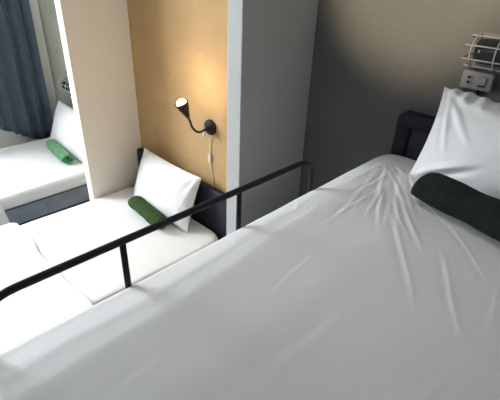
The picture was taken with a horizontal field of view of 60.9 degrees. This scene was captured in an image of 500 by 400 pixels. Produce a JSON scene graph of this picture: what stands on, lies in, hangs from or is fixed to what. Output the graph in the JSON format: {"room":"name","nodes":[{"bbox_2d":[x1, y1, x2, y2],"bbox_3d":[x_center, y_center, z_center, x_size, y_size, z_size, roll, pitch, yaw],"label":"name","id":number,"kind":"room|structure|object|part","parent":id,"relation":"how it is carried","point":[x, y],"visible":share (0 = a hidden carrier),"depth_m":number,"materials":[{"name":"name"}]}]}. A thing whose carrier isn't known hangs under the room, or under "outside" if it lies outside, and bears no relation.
{"room":"dormitory","nodes":[
{"label":"dormitory","id":0,"kind":"room"},
{"bbox_2d":[0,0,56,148],"bbox_3d":[-3.727,-0.782,2.586,4.850,2.800,0.120,-25,39,-39],"label":"wall","id":1,"kind":"structure","parent":0,"point":[7,138],"depth_m":4.16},
{"bbox_2d":[18,200,89,225],"bbox_3d":[-1.506,1.672,1.353,5.090,0.100,6.560,-25,39,-39],"label":"floor","id":2,"kind":"structure","parent":0,"point":[87,200],"depth_m":3.96,"materials":[{"name":"white"}]},
{"bbox_2d":[4,184,89,223],"bbox_3d":[-2.276,-0.113,3.552,2.015,0.775,1.010,-25,39,-39],"label":"bed","id":3,"kind":"object","parent":2,"relation":"on","point":[26,212],"visible":0.02,"depth_m":3.53,"materials":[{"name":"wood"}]},
{"bbox_2d":[0,137,86,209],"bbox_3d":[-2.301,-0.124,3.507,1.980,0.127,1.010,-25,39,-39],"label":"mattress","id":4,"kind":"object","parent":3,"relation":"on","point":[29,171],"visible":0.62,"depth_m":3.61,"materials":[{"name":"white fabric"}]},
{"bbox_2d":[0,203,9,225],"bbox_3d":[-2.600,0.080,3.265,1.050,0.306,1.075,-25,39,-39],"label":"duvet","id":5,"kind":"object","parent":4,"relation":"on","point":[4,220],"visible":0.57,"depth_m":3.26,"materials":[{"name":"white fabric"}]},
{"bbox_2d":[46,139,73,163],"bbox_3d":[-1.741,-0.447,3.879,0.110,0.090,0.484,-21,37,-34],"label":"rolled towel","id":6,"kind":"object","parent":4,"relation":"on","point":[62,154],"visible":1,"depth_m":3.79,"materials":[{"name":"green fabric"}]},
{"bbox_2d":[50,101,82,162],"bbox_3d":[-1.665,-0.642,3.946,0.208,0.389,0.700,-25,39,-39],"label":"pillow","id":7,"kind":"object","parent":4,"relation":"on","point":[64,131],"visible":0.67,"depth_m":3.87,"materials":[{"name":"white fabric"}]},
{"bbox_2d":[137,148,226,239],"bbox_3d":[-1.216,0.445,2.642,2.015,0.775,1.082,-25,39,-39],"label":"bed","id":8,"kind":"object","parent":2,"relation":"on","point":[214,218],"visible":0.08,"depth_m":2.90,"materials":[{"name":"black leather"}]},
{"bbox_2d":[20,187,217,304],"bbox_3d":[-1.246,0.432,2.600,1.989,0.127,1.078,-25,39,-39],"label":"mattress","id":9,"kind":"object","parent":8,"relation":"on","point":[62,236],"visible":0.51,"depth_m":2.78,"materials":[{"name":"white fabric"}]},
{"bbox_2d":[0,223,92,352],"bbox_3d":[-1.560,0.520,2.265,1.009,0.028,1.143,-25,39,-39],"label":"duvet","id":10,"kind":"object","parent":9,"relation":"on","point":[24,314],"visible":0.79,"depth_m":2.29,"materials":[{"name":"white fabric"}]},
{"bbox_2d":[128,196,166,228],"bbox_3d":[-0.726,0.082,3.013,0.120,0.096,0.416,-21,37,-35],"label":"rolled towel","id":11,"kind":"object","parent":9,"relation":"on","point":[139,204],"visible":0.9,"depth_m":2.97,"materials":[{"name":"green fabric"}]},
{"bbox_2d":[134,148,200,232],"bbox_3d":[-0.617,-0.083,3.048,0.198,0.376,0.680,-25,39,-39],"label":"pillow","id":12,"kind":"object","parent":9,"relation":"on","point":[170,189],"visible":0.91,"depth_m":2.94,"materials":[{"name":"white fabric"}]},
{"bbox_2d":[0,111,435,301],"bbox_3d":[0.196,0.851,1.179,2.098,1.608,1.028,-25,39,-39],"label":"bunk bed","id":13,"kind":"object","parent":2,"relation":"on","point":[413,129],"visible":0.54,"depth_m":1.19,"materials":[{"name":"black metal"}]},
{"bbox_3d":[-0.299,0.220,1.050,0.015,0.289,0.015,-14,34,-26],"label":"post","id":14,"kind":"part","parent":13,"relation":"part of","materials":[{"name":"black metal"}]},
{"bbox_3d":[-0.156,0.141,1.169,1.051,0.278,0.018,-25,39,-39],"label":"guard rail","id":15,"kind":"part","parent":13,"relation":"part of","materials":[{"name":"black metal"}]},
{"bbox_3d":[-0.035,0.098,1.282,0.015,0.289,0.015,-14,34,-26],"label":"post","id":16,"kind":"part","parent":13,"relation":"part of","materials":[{"name":"black metal"}]},
{"bbox_2d":[0,154,499,399],"bbox_3d":[0.213,0.370,0.907,1.980,0.187,1.003,-25,39,-39],"label":"mattress","id":17,"kind":"object","parent":13,"relation":"on","point":[356,287],"visible":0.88,"depth_m":0.92,"materials":[{"name":"white fabric"}]},
{"bbox_2d":[409,87,499,198],"bbox_3d":[0.873,-0.119,1.326,0.211,0.310,0.687,-25,39,-39],"label":"pillow","id":18,"kind":"object","parent":17,"relation":"on","point":[462,144],"visible":0.89,"depth_m":1.39,"materials":[{"name":"white fabric"}]},
{"bbox_2d":[411,172,499,241],"bbox_3d":[0.694,0.049,1.220,0.132,0.108,0.471,-17,35,-29],"label":"rolled towel","id":19,"kind":"object","parent":17,"relation":"on","point":[450,196],"visible":1,"depth_m":1.25,"materials":[{"name":"fabric"}]},
{"bbox_3d":[0.607,0.375,2.103,0.044,1.547,0.050,-25,39,-39],"label":"corner post","id":20,"kind":"part","parent":13,"relation":"part of","materials":[{"name":"black metal"}]},
{"bbox_3d":[0.954,-0.001,1.510,0.049,0.408,0.993,-25,39,-39],"label":"headboard","id":21,"kind":"part","parent":13,"relation":"part of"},
{"bbox_3d":[0.956,-0.007,1.508,0.016,0.291,0.889,-25,39,-39],"label":"panel","id":22,"kind":"part","parent":13,"relation":"part of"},
{"bbox_2d":[54,0,141,200],"bbox_3d":[-1.041,-0.910,2.984,0.458,2.800,0.085,-25,39,-39],"label":"wall","id":23,"kind":"structure","parent":0,"point":[95,34],"depth_m":3.00,"materials":[{"name":"beige paint"}]},
{"bbox_2d":[37,0,499,197],"bbox_3d":[0.303,-0.405,2.185,0.120,2.800,6.560,-25,39,-39],"label":"wall","id":24,"kind":"structure","parent":0,"point":[374,62],"depth_m":1.99,"materials":[{"name":"beige paint"}]},
{"bbox_2d":[57,77,69,92],"bbox_3d":[-1.707,-1.061,3.955,0.092,0.116,0.224,-25,39,-39],"label":"wall light","id":25,"kind":"object","parent":24,"relation":"attached to","point":[65,86],"visible":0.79,"depth_m":3.93,"materials":[{"name":"white metal"}]},
{"bbox_3d":[-1.709,-1.060,3.953,0.058,0.084,0.186,-25,39,-39],"label":"glass","id":26,"kind":"part","parent":25,"relation":"part of","materials":[{"name":"grey glass"}]},
{"bbox_2d":[67,94,71,101],"bbox_3d":[-1.702,-0.965,4.044,0.038,0.065,0.110,-25,39,-39],"label":"socket plate","id":27,"kind":"object","parent":24,"relation":"attached to","point":[68,95],"visible":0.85,"depth_m":4.04,"materials":[{"name":"white plastic"}]},
{"bbox_2d":[174,98,215,185],"bbox_3d":[-0.345,-0.332,2.689,0.248,0.645,0.100,-15,34,-28],"label":"wall lamp","id":28,"kind":"object","parent":24,"relation":"attached to","point":[182,105],"visible":0.98,"depth_m":2.64,"materials":[{"name":"black metal"}]},
{"bbox_3d":[-0.403,-0.554,2.511,0.066,0.086,0.064,-25,39,-39],"label":"bulb","id":29,"kind":"part","parent":28,"relation":"part of","materials":[{"name":"white glass"}]},
{"bbox_3d":[-0.406,-0.537,2.519,0.084,0.120,0.084,6,30,7],"label":"lamp shade","id":30,"kind":"part","parent":28,"relation":"part of","materials":[{"name":"black metal"}]},
{"bbox_3d":[-0.260,-0.244,2.787,0.032,0.402,0.034,-25,39,-39],"label":"cord","id":31,"kind":"part","parent":28,"relation":"part of","materials":[{"name":"white plastic"}]},
{"bbox_2d":[208,154,211,162],"bbox_3d":[-0.262,-0.273,2.788,0.016,0.060,0.018,-25,39,-39],"label":"switch","id":32,"kind":"object","parent":28,"relation":"attached to","point":[209,155],"depth_m":2.78,"materials":[{"name":"white plastic"}]},
{"bbox_2d":[460,69,496,94],"bbox_3d":[0.801,-0.414,1.487,0.038,0.079,0.108,-25,39,-39],"label":"socket plate","id":33,"kind":"object","parent":24,"relation":"attached to","point":[477,80],"visible":0.95,"depth_m":1.47,"materials":[{"name":"white plastic"}]},
{"bbox_2d":[465,74,472,84],"bbox_3d":[0.770,-0.424,1.496,0.003,0.035,0.020,-25,39,-39],"label":"outlet","id":34,"kind":"object","parent":33,"relation":"attached to","point":[468,77],"depth_m":1.49,"materials":[{"name":"white plastic"}]},
{"bbox_2d":[476,76,486,87],"bbox_3d":[0.800,-0.407,1.468,0.008,0.034,0.026,-25,39,-39],"label":"switch","id":35,"kind":"object","parent":33,"relation":"attached to","point":[481,81],"depth_m":1.47,"materials":[{"name":"white plastic"}]},
{"bbox_2d":[461,32,499,71],"bbox_3d":[0.822,-0.473,1.387,0.092,0.116,0.224,-25,39,-39],"label":"wall light","id":36,"kind":"object","parent":24,"relation":"attached to","point":[486,55],"visible":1,"depth_m":1.40,"materials":[{"name":"white metal"}]},
{"bbox_3d":[0.820,-0.473,1.386,0.058,0.084,0.186,-25,39,-39],"label":"glass","id":37,"kind":"part","parent":36,"relation":"part of","materials":[{"name":"grey glass"}]},
{"bbox_2d":[226,0,317,235],"bbox_3d":[0.088,-0.315,2.013,0.458,2.800,0.086,-25,39,-39],"label":"wall","id":38,"kind":"structure","parent":0,"point":[271,42],"depth_m":1.87,"materials":[{"name":"paint"}]},
{"bbox_3d":[-2.515,-2.168,2.976,1.670,0.022,0.086,-25,39,-39],"label":"curtain rod","id":39,"kind":"object","parent":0,"visible":0},
{"bbox_2d":[0,0,52,138],"bbox_3d":[-2.392,-1.350,3.592,1.140,1.999,0.119,-25,39,-39],"label":"curtain","id":40,"kind":"object","parent":39,"relation":"hanging from","point":[25,110],"visible":0.98,"depth_m":3.99,"materials":[{"name":"blue fabric"}]}
]}

